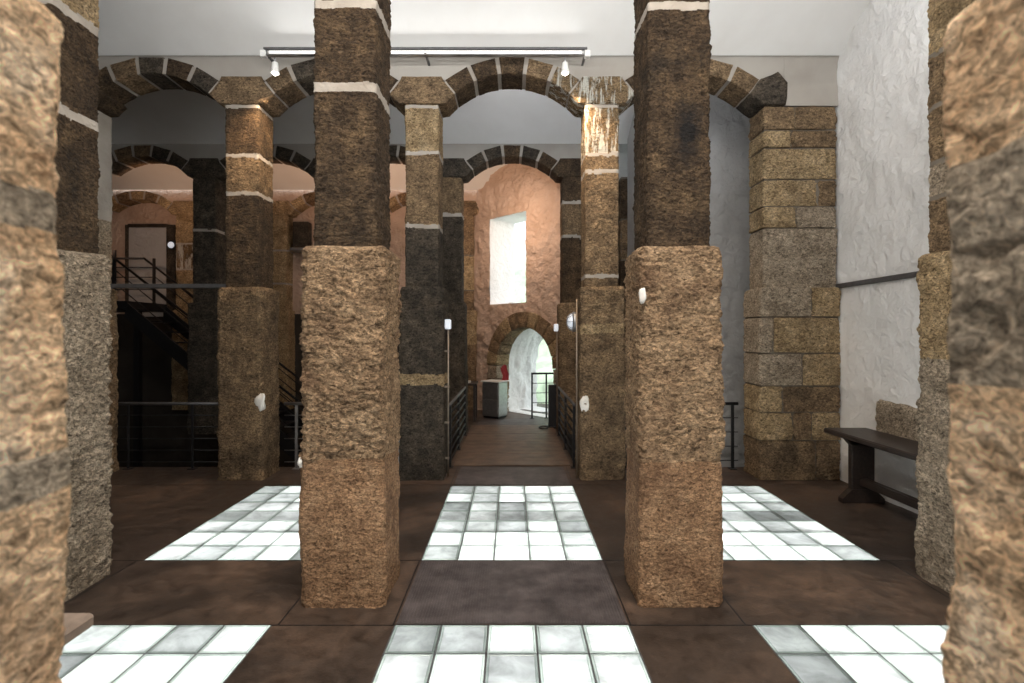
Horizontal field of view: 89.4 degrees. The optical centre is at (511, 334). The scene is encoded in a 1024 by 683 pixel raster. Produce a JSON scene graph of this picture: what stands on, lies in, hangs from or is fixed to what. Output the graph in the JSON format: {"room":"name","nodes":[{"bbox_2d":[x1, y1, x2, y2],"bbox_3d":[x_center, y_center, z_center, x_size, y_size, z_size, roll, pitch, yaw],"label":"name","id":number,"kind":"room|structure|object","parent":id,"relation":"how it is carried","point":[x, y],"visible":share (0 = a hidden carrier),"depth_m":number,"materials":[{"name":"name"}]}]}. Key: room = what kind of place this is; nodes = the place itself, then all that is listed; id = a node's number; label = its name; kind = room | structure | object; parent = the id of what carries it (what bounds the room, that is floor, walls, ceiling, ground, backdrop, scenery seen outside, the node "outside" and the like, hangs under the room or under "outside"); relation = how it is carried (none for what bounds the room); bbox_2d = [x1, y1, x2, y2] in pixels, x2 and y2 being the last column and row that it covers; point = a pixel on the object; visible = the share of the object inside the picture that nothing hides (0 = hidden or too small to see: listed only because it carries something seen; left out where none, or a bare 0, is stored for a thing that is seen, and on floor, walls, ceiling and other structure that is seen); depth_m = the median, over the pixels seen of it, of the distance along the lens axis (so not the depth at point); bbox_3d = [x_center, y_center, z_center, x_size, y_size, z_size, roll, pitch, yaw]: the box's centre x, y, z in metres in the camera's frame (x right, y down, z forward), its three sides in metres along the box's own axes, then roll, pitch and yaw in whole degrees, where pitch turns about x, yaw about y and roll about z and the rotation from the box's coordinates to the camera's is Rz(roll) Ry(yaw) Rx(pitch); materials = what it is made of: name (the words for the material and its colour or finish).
{"room":"historic stone hall","nodes":[
{"label":"historic stone hall","id":0,"kind":"room"},
{"bbox_2d":[111,203,405,466],"bbox_3d":[-5.025,-0.050,11.504,8.750,7.000,0.393,0,0,0],"label":"wall","id":1,"kind":"structure","parent":0,"point":[156,363],"depth_m":11.34,"materials":[{"name":"paint"}]},
{"bbox_2d":[125,224,175,316],"bbox_3d":[-7.890,-1.410,11.300,1.080,2.020,0.080,0,0,0],"label":"door","id":2,"kind":"structure","parent":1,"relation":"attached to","point":[149,241],"depth_m":11.28,"materials":[{"name":"wood"}]},
{"bbox_2d":[167,240,175,249],"bbox_3d":[-7.380,-1.950,11.194,0.200,0.197,0.092,0,0,0],"label":"wall lamp","id":3,"kind":"object","parent":2,"relation":"attached to","point":[171,245],"visible":0.97,"depth_m":11.19,"materials":[{"name":"white glass"}]},
{"bbox_2d":[290,222,311,252],"bbox_3d":[-4.550,-2.120,11.170,0.380,0.640,0.300,0,0,0],"label":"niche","id":4,"kind":"object","parent":1,"relation":"attached to","point":[302,231],"visible":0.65,"depth_m":11.12,"materials":[{"name":"wood"}]},
{"bbox_2d":[290,248,302,252],"bbox_3d":[-4.550,-1.833,11.170,0.380,0.065,0.300,0,0,0],"label":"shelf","id":5,"kind":"object","parent":4,"relation":"attached to","point":[297,250],"depth_m":11.03,"materials":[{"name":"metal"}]},
{"bbox_2d":[112,190,476,202],"bbox_3d":[-5.050,-3.075,11.227,8.700,0.550,0.285,0,0,0],"label":"wall","id":6,"kind":"structure","parent":0,"point":[171,195],"depth_m":11.08,"materials":[{"name":"beige paint"}]},
{"bbox_2d":[111,144,619,161],"bbox_3d":[-3.825,-3.075,8.562,11.150,0.550,0.315,0,0,0],"label":"wall","id":7,"kind":"structure","parent":0,"point":[187,151],"depth_m":8.40,"materials":[{"name":"paint"}]},
{"bbox_2d":[97,56,838,107],"bbox_3d":[-2.840,-2.950,5.925,13.120,0.800,0.350,0,0,0],"label":"wall","id":8,"kind":"structure","parent":0,"point":[760,67],"depth_m":5.75,"materials":[{"name":"paint"}]},
{"bbox_2d":[260,47,589,65],"bbox_3d":[-0.920,-3.002,5.605,3.500,0.105,0.270,0,0,0],"label":"rail","id":9,"kind":"object","parent":8,"relation":"attached to","point":[426,52],"visible":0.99,"depth_m":5.49,"materials":[{"name":"grey metal"}]},
{"bbox_2d":[270,57,279,75],"bbox_3d":[-2.520,-2.857,5.500,0.092,0.195,0.091,0,0,0],"label":"spotlight","id":10,"kind":"object","parent":9,"relation":"attached to","point":[275,68],"visible":1,"depth_m":5.48,"materials":[{"name":"metal"}]},
{"bbox_2d":[561,57,568,75],"bbox_3d":[0.565,-2.857,5.500,0.092,0.195,0.091,0,0,0],"label":"spotlight","id":11,"kind":"object","parent":9,"relation":"attached to","point":[565,70],"visible":1,"depth_m":5.47,"materials":[{"name":"metal"}]},
{"bbox_2d":[98,0,870,189],"bbox_3d":[-2.740,-3.450,4.192,13.920,0.700,13.685,0,0,0],"label":"ceiling","id":12,"kind":"structure","parent":0,"point":[127,27],"depth_m":5.60,"materials":[{"name":"paint"}]},
{"bbox_2d":[63,403,950,682],"bbox_3d":[-2.740,1.660,5.975,13.320,0.120,17.050,0,0,0],"label":"floor","id":13,"kind":"structure","parent":0,"point":[152,508],"depth_m":3.26,"materials":[{"name":"brown concrete"}]},
{"bbox_2d":[0,0,71,682],"bbox_3d":[-0.974,-0.761,0.642,0.533,4.722,0.493,0,0,0],"label":"stone pillar","id":14,"kind":"structure","parent":13,"relation":"on","point":[36,478],"depth_m":0.79,"materials":[{"name":"brown stone"}]},
{"bbox_2d":[37,0,113,601],"bbox_3d":[-2.942,-0.762,3.259,0.544,4.724,0.500,0,0,0],"label":"stone pillar","id":15,"kind":"structure","parent":13,"relation":"on","point":[87,339],"depth_m":3.29,"materials":[{"name":"brown stone"}]},
{"bbox_2d":[64,613,92,644],"bbox_3d":[-1.635,1.270,1.060,0.440,0.660,1.400,0,0,0],"label":"wooden bench","id":16,"kind":"object","parent":13,"relation":"on","point":[75,624],"visible":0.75,"depth_m":1.70,"materials":[{"name":"brown wood"}]},
{"bbox_2d":[97,91,126,471],"bbox_3d":[-4.900,-0.634,5.907,0.726,4.468,0.491,0,0,0],"label":"stone pillar","id":17,"kind":"structure","parent":13,"relation":"on","point":[108,108],"depth_m":6.02,"materials":[{"name":"stone"}]},
{"bbox_2d":[98,57,218,104],"bbox_3d":[-4.000,-2.878,5.911,1.501,0.405,0.392,0,0,0],"label":"stone arch","id":18,"kind":"object","parent":17,"relation":"on","point":[123,81],"visible":0.89,"depth_m":5.74,"materials":[{"name":"brown stone"}]},
{"bbox_2d":[110,284,225,288],"bbox_3d":[-3.990,-0.565,5.985,1.500,0.050,0.070,0,0,0],"label":"tie beam","id":19,"kind":"structure","parent":17,"relation":"attached to","point":[113,286],"depth_m":5.95,"materials":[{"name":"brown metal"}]},
{"bbox_2d":[59,625,271,682],"bbox_3d":[-1.970,1.673,1.950,1.298,0.154,1.808,0,0,0],"label":"panel","id":20,"kind":"object","parent":13,"relation":"in","point":[101,653],"visible":0.66,"depth_m":2.60,"materials":[{"name":"white tile"}]},
{"bbox_2d":[118,402,218,469],"bbox_3d":[-3.990,1.201,6.180,1.420,0.799,0.080,0,0,0],"label":"metal railing","id":21,"kind":"object","parent":13,"relation":"on","point":[128,404],"visible":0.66,"depth_m":6.17,"materials":[{"name":"grey metal"}]},
{"bbox_2d":[144,486,300,559],"bbox_3d":[-1.970,1.673,4.570,1.298,0.154,1.808,0,0,0],"label":"panel","id":22,"kind":"object","parent":13,"relation":"in","point":[264,525],"visible":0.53,"depth_m":4.18,"materials":[{"name":"white tile"}]},
{"bbox_2d":[209,76,287,480],"bbox_3d":[-3.000,-0.634,5.908,0.723,4.468,0.489,0,0,0],"label":"stone pillar","id":23,"kind":"structure","parent":13,"relation":"on","point":[248,433],"depth_m":5.73,"materials":[{"name":"brown stone"}]},
{"bbox_2d":[264,59,398,107],"bbox_3d":[-2.000,-2.878,5.915,1.501,0.406,0.385,0,0,0],"label":"stone arch","id":24,"kind":"object","parent":23,"relation":"on","point":[294,83],"visible":0.38,"depth_m":5.74,"materials":[{"name":"brown stone"}]},
{"bbox_2d":[284,402,399,469],"bbox_3d":[-2.000,1.201,6.180,1.440,0.799,0.080,0,0,0],"label":"metal railing","id":25,"kind":"object","parent":13,"relation":"on","point":[296,404],"visible":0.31,"depth_m":6.17,"materials":[{"name":"metal"}]},
{"bbox_2d":[297,0,401,608],"bbox_3d":[-1.002,-0.760,3.257,0.543,4.721,0.504,0,0,0],"label":"stone pillar","id":26,"kind":"structure","parent":13,"relation":"on","point":[348,532],"depth_m":3.04,"materials":[{"name":"brown stone"}]},
{"bbox_2d":[390,76,456,480],"bbox_3d":[-0.999,-0.633,5.913,0.727,4.467,0.492,0,0,0],"label":"stone pillar","id":27,"kind":"structure","parent":13,"relation":"on","point":[424,102],"depth_m":5.72,"materials":[{"name":"black stone"}]},
{"bbox_2d":[445,57,578,107],"bbox_3d":[0.000,-2.877,5.909,1.501,0.403,0.397,0,0,0],"label":"stone arch","id":28,"kind":"object","parent":27,"relation":"on","point":[519,73],"visible":0.97,"depth_m":5.74,"materials":[{"name":"brown stone"}]},
{"bbox_2d":[445,319,450,475],"bbox_3d":[-0.720,0.703,5.800,0.070,1.755,0.080,0,0,0],"label":"lamp","id":29,"kind":"object","parent":13,"relation":"on","point":[447,321],"visible":0.96,"depth_m":5.79,"materials":[{"name":"grey metal"}]},
{"bbox_2d":[442,158,473,433],"bbox_3d":[-0.999,-0.634,8.560,0.723,4.468,0.488,0,0,0],"label":"stone pillar","id":30,"kind":"structure","parent":13,"relation":"on","point":[456,172],"depth_m":8.38,"materials":[{"name":"black stone"}]},
{"bbox_2d":[389,145,405,164],"bbox_3d":[-2.000,-2.877,8.561,1.501,0.404,0.393,0,0,0],"label":"stone arch","id":31,"kind":"object","parent":30,"relation":"on","point":[397,153],"visible":0.16,"depth_m":8.38,"materials":[{"name":"black stone"}]},
{"bbox_2d":[449,386,466,467],"bbox_3d":[-0.750,1.211,7.240,0.080,0.779,2.080,0,0,0],"label":"metal railing","id":32,"kind":"object","parent":13,"relation":"on","point":[458,439],"visible":0.88,"depth_m":7.18,"materials":[{"name":"grey metal"}]},
{"bbox_2d":[463,201,478,409],"bbox_3d":[-1.000,-0.635,11.209,0.726,4.465,0.496,0,0,0],"label":"stone pillar","id":33,"kind":"structure","parent":13,"relation":"on","point":[471,209],"depth_m":11.03,"materials":[{"name":"brown stone"}]},
{"bbox_2d":[389,192,405,212],"bbox_3d":[-2.000,-2.877,11.211,1.501,0.404,0.393,0,0,0],"label":"stone arch","id":34,"kind":"object","parent":33,"relation":"on","point":[397,202],"visible":0.27,"depth_m":11.03,"materials":[{"name":"brown stone"}]},
{"bbox_2d":[468,381,477,421],"bbox_3d":[-0.900,1.238,9.720,0.500,0.700,0.500,0,0,0],"label":"side table","id":35,"kind":"object","parent":13,"relation":"on","point":[473,383],"visible":0.46,"depth_m":9.49,"materials":[{"name":"brown wood"}]},
{"bbox_2d":[480,379,508,418],"bbox_3d":[-0.330,1.232,9.980,0.420,0.713,0.380,0,0,32],"label":"cabinet","id":36,"kind":"object","parent":13,"relation":"on","point":[494,391],"depth_m":9.85,"materials":[{"name":"wood"}]},
{"bbox_2d":[501,365,508,379],"bbox_3d":[-0.140,0.723,9.995,0.158,0.300,0.080,0,0,0],"label":"cloth","id":37,"kind":"object","parent":36,"relation":"on","point":[504,371],"visible":1,"depth_m":9.98,"materials":[{"name":"red fabric"}]},
{"bbox_2d":[63,467,950,625],"bbox_3d":[-0.790,1.599,3.658,8.820,0.001,5.224,0,0,0],"label":"trim","id":38,"kind":"structure","parent":13,"relation":"in","point":[291,467],"depth_m":3.42,"materials":[{"name":"brown wood"}]},
{"bbox_2d":[477,419,545,424],"bbox_3d":[-0.010,1.596,9.505,1.220,0.006,0.690,0,0,0],"label":"mat","id":39,"kind":"object","parent":13,"relation":"on","point":[481,421],"visible":0.99,"depth_m":9.43,"materials":[{"name":"rubber"}]},
{"bbox_2d":[396,560,627,623],"bbox_3d":[0.000,1.596,3.260,1.280,0.006,0.800,0,0,0],"label":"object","id":40,"kind":"structure","parent":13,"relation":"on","point":[441,591],"depth_m":3.20,"materials":[{"name":"stone"}]},
{"bbox_2d":[454,425,569,465],"bbox_3d":[0.000,1.590,7.696,1.420,0.020,2.792,0,0,0],"label":"plank deck","id":41,"kind":"object","parent":13,"relation":"on","point":[484,445],"visible":1,"depth_m":7.26,"materials":[{"name":"brown wood"}]},
{"bbox_2d":[545,384,555,428],"bbox_3d":[0.690,1.230,8.940,0.220,0.740,0.220,0,0,0],"label":"box","id":42,"kind":"object","parent":41,"relation":"on","point":[551,387],"visible":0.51,"depth_m":8.88,"materials":[{"name":"black metal"}]},
{"bbox_2d":[454,467,569,484],"bbox_3d":[0.000,1.596,5.875,1.240,0.006,0.750,0,0,0],"label":"mat","id":43,"kind":"object","parent":13,"relation":"on","point":[466,475],"visible":1,"depth_m":5.83,"materials":[{"name":"rubber"}]},
{"bbox_2d":[371,625,652,682],"bbox_3d":[0.000,1.673,1.950,1.298,0.154,1.808,0,0,0],"label":"panel","id":44,"kind":"object","parent":13,"relation":"in","point":[412,653],"visible":1,"depth_m":2.58,"materials":[{"name":"white tile"}]},
{"bbox_2d":[421,486,602,559],"bbox_3d":[0.000,1.673,4.570,1.298,0.154,1.808,0,0,0],"label":"panel","id":45,"kind":"object","parent":13,"relation":"in","point":[473,522],"visible":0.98,"depth_m":4.32,"materials":[{"name":"white tile"}]},
{"bbox_2d":[530,372,553,418],"bbox_3d":[0.607,1.161,9.955,0.542,0.879,0.091,0,0,-8],"label":"metal railing","id":46,"kind":"object","parent":13,"relation":"on","point":[545,373],"visible":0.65,"depth_m":9.94,"materials":[{"name":"black metal"}]},
{"bbox_2d":[550,158,580,433],"bbox_3d":[1.000,-0.633,8.561,0.726,4.467,0.495,0,0,0],"label":"stone pillar","id":47,"kind":"structure","parent":13,"relation":"on","point":[567,172],"depth_m":8.38,"materials":[{"name":"black stone"}]},
{"bbox_2d":[466,145,557,175],"bbox_3d":[0.000,-2.878,8.562,1.501,0.406,0.389,0,0,0],"label":"stone arch","id":48,"kind":"object","parent":47,"relation":"on","point":[505,154],"visible":0.98,"depth_m":8.38,"materials":[{"name":"brown stone"}]},
{"bbox_2d":[554,324,557,431],"bbox_3d":[0.720,0.700,8.450,0.070,1.760,0.080,0,0,0],"label":"lamp","id":49,"kind":"object","parent":47,"relation":"attached to","point":[555,325],"visible":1,"depth_m":8.45,"materials":[{"name":"grey metal"}]},
{"bbox_2d":[557,386,575,467],"bbox_3d":[0.750,1.211,7.240,0.080,0.779,2.080,0,0,0],"label":"metal railing","id":50,"kind":"object","parent":13,"relation":"on","point":[565,439],"visible":0.91,"depth_m":7.15,"materials":[{"name":"grey metal"}]},
{"bbox_2d":[567,76,633,480],"bbox_3d":[1.001,-0.634,5.910,0.730,4.468,0.503,0,0,0],"label":"stone pillar","id":51,"kind":"structure","parent":13,"relation":"on","point":[599,102],"depth_m":5.72,"materials":[{"name":"brown stone"}]},
{"bbox_2d":[566,299,576,477],"bbox_3d":[0.683,0.595,5.904,0.124,1.990,0.283,0,0,0],"label":"lamp","id":52,"kind":"object","parent":51,"relation":"attached to","point":[572,319],"visible":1,"depth_m":5.76,"materials":[{"name":"metal"}]},
{"bbox_2d":[623,0,725,607],"bbox_3d":[1.005,-0.761,3.259,0.546,4.722,0.490,0,0,0],"label":"stone pillar","id":53,"kind":"structure","parent":13,"relation":"on","point":[674,403],"depth_m":3.04,"materials":[{"name":"brown stone"}]},
{"bbox_2d":[625,402,738,469],"bbox_3d":[1.990,1.201,6.180,1.420,0.799,0.080,0,0,0],"label":"metal railing","id":54,"kind":"object","parent":13,"relation":"on","point":[732,404],"visible":0.33,"depth_m":6.17,"materials":[{"name":"black metal"}]},
{"bbox_2d":[736,72,840,479],"bbox_3d":[3.131,-0.662,5.888,0.996,4.524,0.463,0,0,0],"label":"pier","id":55,"kind":"object","parent":13,"relation":"on","point":[791,347],"visible":1,"depth_m":5.73,"materials":[{"name":"beige stone"}]},
{"bbox_2d":[625,59,758,107],"bbox_3d":[2.000,-2.878,5.911,1.501,0.405,0.393,0,0,0],"label":"stone arch","id":56,"kind":"object","parent":55,"relation":"on","point":[732,85],"visible":0.35,"depth_m":5.74,"materials":[{"name":"brown stone"}]},
{"bbox_2d":[722,486,879,559],"bbox_3d":[1.970,1.673,4.570,1.298,0.154,1.808,0,0,0],"label":"panel","id":57,"kind":"object","parent":13,"relation":"in","point":[757,524],"visible":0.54,"depth_m":4.18,"materials":[{"name":"white tile"}]},
{"bbox_2d":[752,625,948,682],"bbox_3d":[1.970,1.673,1.950,1.298,0.154,1.808,0,0,0],"label":"panel","id":58,"kind":"object","parent":13,"relation":"in","point":[811,653],"visible":0.7,"depth_m":2.61,"materials":[{"name":"white tile"}]},
{"bbox_2d":[824,428,918,509],"bbox_3d":[3.345,1.265,4.275,0.430,0.670,1.850,0,0,0],"label":"wooden bench","id":59,"kind":"object","parent":13,"relation":"on","point":[862,487],"visible":0.51,"depth_m":4.92,"materials":[{"name":"brown wood"}]},
{"bbox_2d":[914,0,975,592],"bbox_3d":[2.961,-0.761,3.259,0.534,4.723,0.503,0,0,0],"label":"stone pillar","id":60,"kind":"structure","parent":13,"relation":"on","point":[934,543],"depth_m":3.34,"materials":[{"name":"brown stone"}]},
{"bbox_2d":[940,0,1023,682],"bbox_3d":[0.962,-0.761,0.643,0.543,4.723,0.494,0,0,0],"label":"stone pillar","id":61,"kind":"structure","parent":13,"relation":"on","point":[983,45],"depth_m":0.78,"materials":[{"name":"brown stone"}]},
{"bbox_2d":[451,434,572,455],"bbox_3d":[-2.740,2.610,10.375,13.320,1.780,8.250,0,0,0],"label":"floor","id":62,"kind":"structure","parent":0,"point":[455,437],"depth_m":9.20,"materials":[{"name":"brown"}]},
{"bbox_2d":[167,201,193,409],"bbox_3d":[-7.000,-0.634,11.207,0.738,4.468,0.505,0,0,0],"label":"stone pillar","id":63,"kind":"structure","parent":62,"relation":"on","point":[183,210],"depth_m":11.03,"materials":[{"name":"brown stone"}]},
{"bbox_2d":[112,191,171,212],"bbox_3d":[-8.000,-2.877,11.212,1.501,0.404,0.390,0,0,0],"label":"stone arch","id":64,"kind":"object","parent":63,"relation":"on","point":[121,201],"visible":0.9,"depth_m":11.03,"materials":[{"name":"brown stone"}]},
{"bbox_2d":[182,158,225,433],"bbox_3d":[-4.999,-0.634,8.565,0.724,4.467,0.498,0,0,0],"label":"stone pillar","id":65,"kind":"structure","parent":62,"relation":"on","point":[208,175],"depth_m":8.37,"materials":[{"name":"black stone"}]},
{"bbox_2d":[112,145,187,176],"bbox_3d":[-6.000,-2.877,8.563,1.501,0.403,0.390,0,0,0],"label":"stone arch","id":66,"kind":"object","parent":65,"relation":"on","point":[125,159],"visible":0.84,"depth_m":8.38,"materials":[{"name":"brown stone"}]},
{"bbox_2d":[219,145,310,171],"bbox_3d":[-4.000,-2.877,8.561,1.501,0.405,0.391,0,0,0],"label":"stone arch","id":67,"kind":"object","parent":65,"relation":"on","point":[281,155],"visible":0.41,"depth_m":8.38,"materials":[{"name":"black stone"}]},
{"bbox_2d":[111,250,302,466],"bbox_3d":[-6.575,0.914,9.950,5.450,4.972,1.100,0,0,0],"label":"metal staircase","id":68,"kind":"structure","parent":62,"relation":"on","point":[133,310],"depth_m":9.90,"materials":[{"name":"black metal"}]},
{"bbox_2d":[273,201,300,408],"bbox_3d":[-4.999,-0.634,11.208,0.726,4.468,0.489,0,0,0],"label":"stone pillar","id":69,"kind":"structure","parent":62,"relation":"on","point":[283,212],"depth_m":11.04,"materials":[{"name":"stone"}]},
{"bbox_2d":[290,191,314,212],"bbox_3d":[-4.000,-2.877,11.212,1.501,0.405,0.392,0,0,0],"label":"stone arch","id":70,"kind":"object","parent":69,"relation":"on","point":[300,204],"visible":0.32,"depth_m":11.02,"materials":[{"name":"brown stone"}]},
{"bbox_2d":[305,158,315,177],"bbox_3d":[-3.000,-0.634,8.558,0.725,4.469,0.500,0,0,0],"label":"stone pillar","id":71,"kind":"structure","parent":62,"relation":"on","point":[310,169],"depth_m":8.38,"materials":[{"name":"black stone"}]},
{"bbox_2d":[618,177,627,370],"bbox_3d":[1.902,0.425,8.479,0.331,5.950,0.333,0,0,0],"label":"stone pier","id":72,"kind":"object","parent":62,"relation":"on","point":[623,205],"visible":0.06,"depth_m":8.33,"materials":[{"name":"black stone"}]},
{"bbox_2d":[489,214,535,393],"bbox_3d":[1.006,-0.950,10.460,0.700,5.300,3.770,0,0,-43],"label":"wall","id":73,"kind":"structure","parent":0,"point":[524,373],"depth_m":11.23,"materials":[{"name":"white paint"}]},
{"bbox_2d":[490,211,526,304],"bbox_3d":[0.171,-1.514,10.573,0.697,1.790,1.123,0,0,-43],"label":"window","id":74,"kind":"structure","parent":73,"relation":"in","point":[502,271],"depth_m":10.94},
{"bbox_2d":[474,164,559,409],"bbox_3d":[0.372,-0.940,9.862,0.106,5.320,3.770,0,0,-43],"label":"wall","id":75,"kind":"structure","parent":0,"point":[513,188],"depth_m":10.03,"materials":[{"name":"paint"}]},
{"bbox_2d":[487,312,555,411],"bbox_3d":[0.344,0.574,10.121,0.397,2.053,2.224,0,0,-43],"label":"stone doorway","id":76,"kind":"structure","parent":75,"relation":"in","point":[506,333],"depth_m":10.35,"materials":[{"name":"brown stone"}]},
{"bbox_2d":[507,328,547,416],"bbox_3d":[0.783,0.701,10.536,0.969,1.844,1.707,0,0,-43],"label":"wall","id":77,"kind":"structure","parent":76,"relation":"attached to","point":[523,354],"depth_m":11.06,"materials":[{"name":"white paint"}]},
{"bbox_2d":[619,94,750,466],"bbox_3d":[2.760,-0.150,7.973,2.321,7.200,1.654,0,0,0],"label":"wall","id":78,"kind":"structure","parent":0,"point":[729,129],"depth_m":7.21,"materials":[{"name":"white paint"}]},
{"bbox_2d":[834,0,929,513],"bbox_3d":[3.807,-0.165,3.675,0.427,7.230,12.050,0,0,0],"label":"wall","id":79,"kind":"structure","parent":0,"point":[882,164],"depth_m":5.06,"materials":[{"name":"white paint"}]},
{"bbox_2d":[835,271,917,287],"bbox_3d":[3.627,-0.540,4.600,0.085,0.050,8.800,0,0,0],"label":"trim","id":80,"kind":"structure","parent":79,"relation":"attached to","point":[910,274],"depth_m":5.06,"materials":[{"name":"grey metal"}]},
{"bbox_2d":[875,399,917,440],"bbox_3d":[3.618,0.792,4.435,0.123,0.335,1.377,0,0,0],"label":"stone block","id":81,"kind":"object","parent":79,"relation":"attached to","point":[892,418],"depth_m":4.81,"materials":[{"name":"grey stone"}]},
{"label":"outside","id":82,"kind":"structure","parent":0,"visible":0},
{"bbox_2d":[514,253,553,403],"bbox_3d":[3.800,-0.588,13.600,10.372,5.237,5.566,0,0,18],"label":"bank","id":83,"kind":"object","parent":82,"point":[544,360],"visible":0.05,"depth_m":13.47,"materials":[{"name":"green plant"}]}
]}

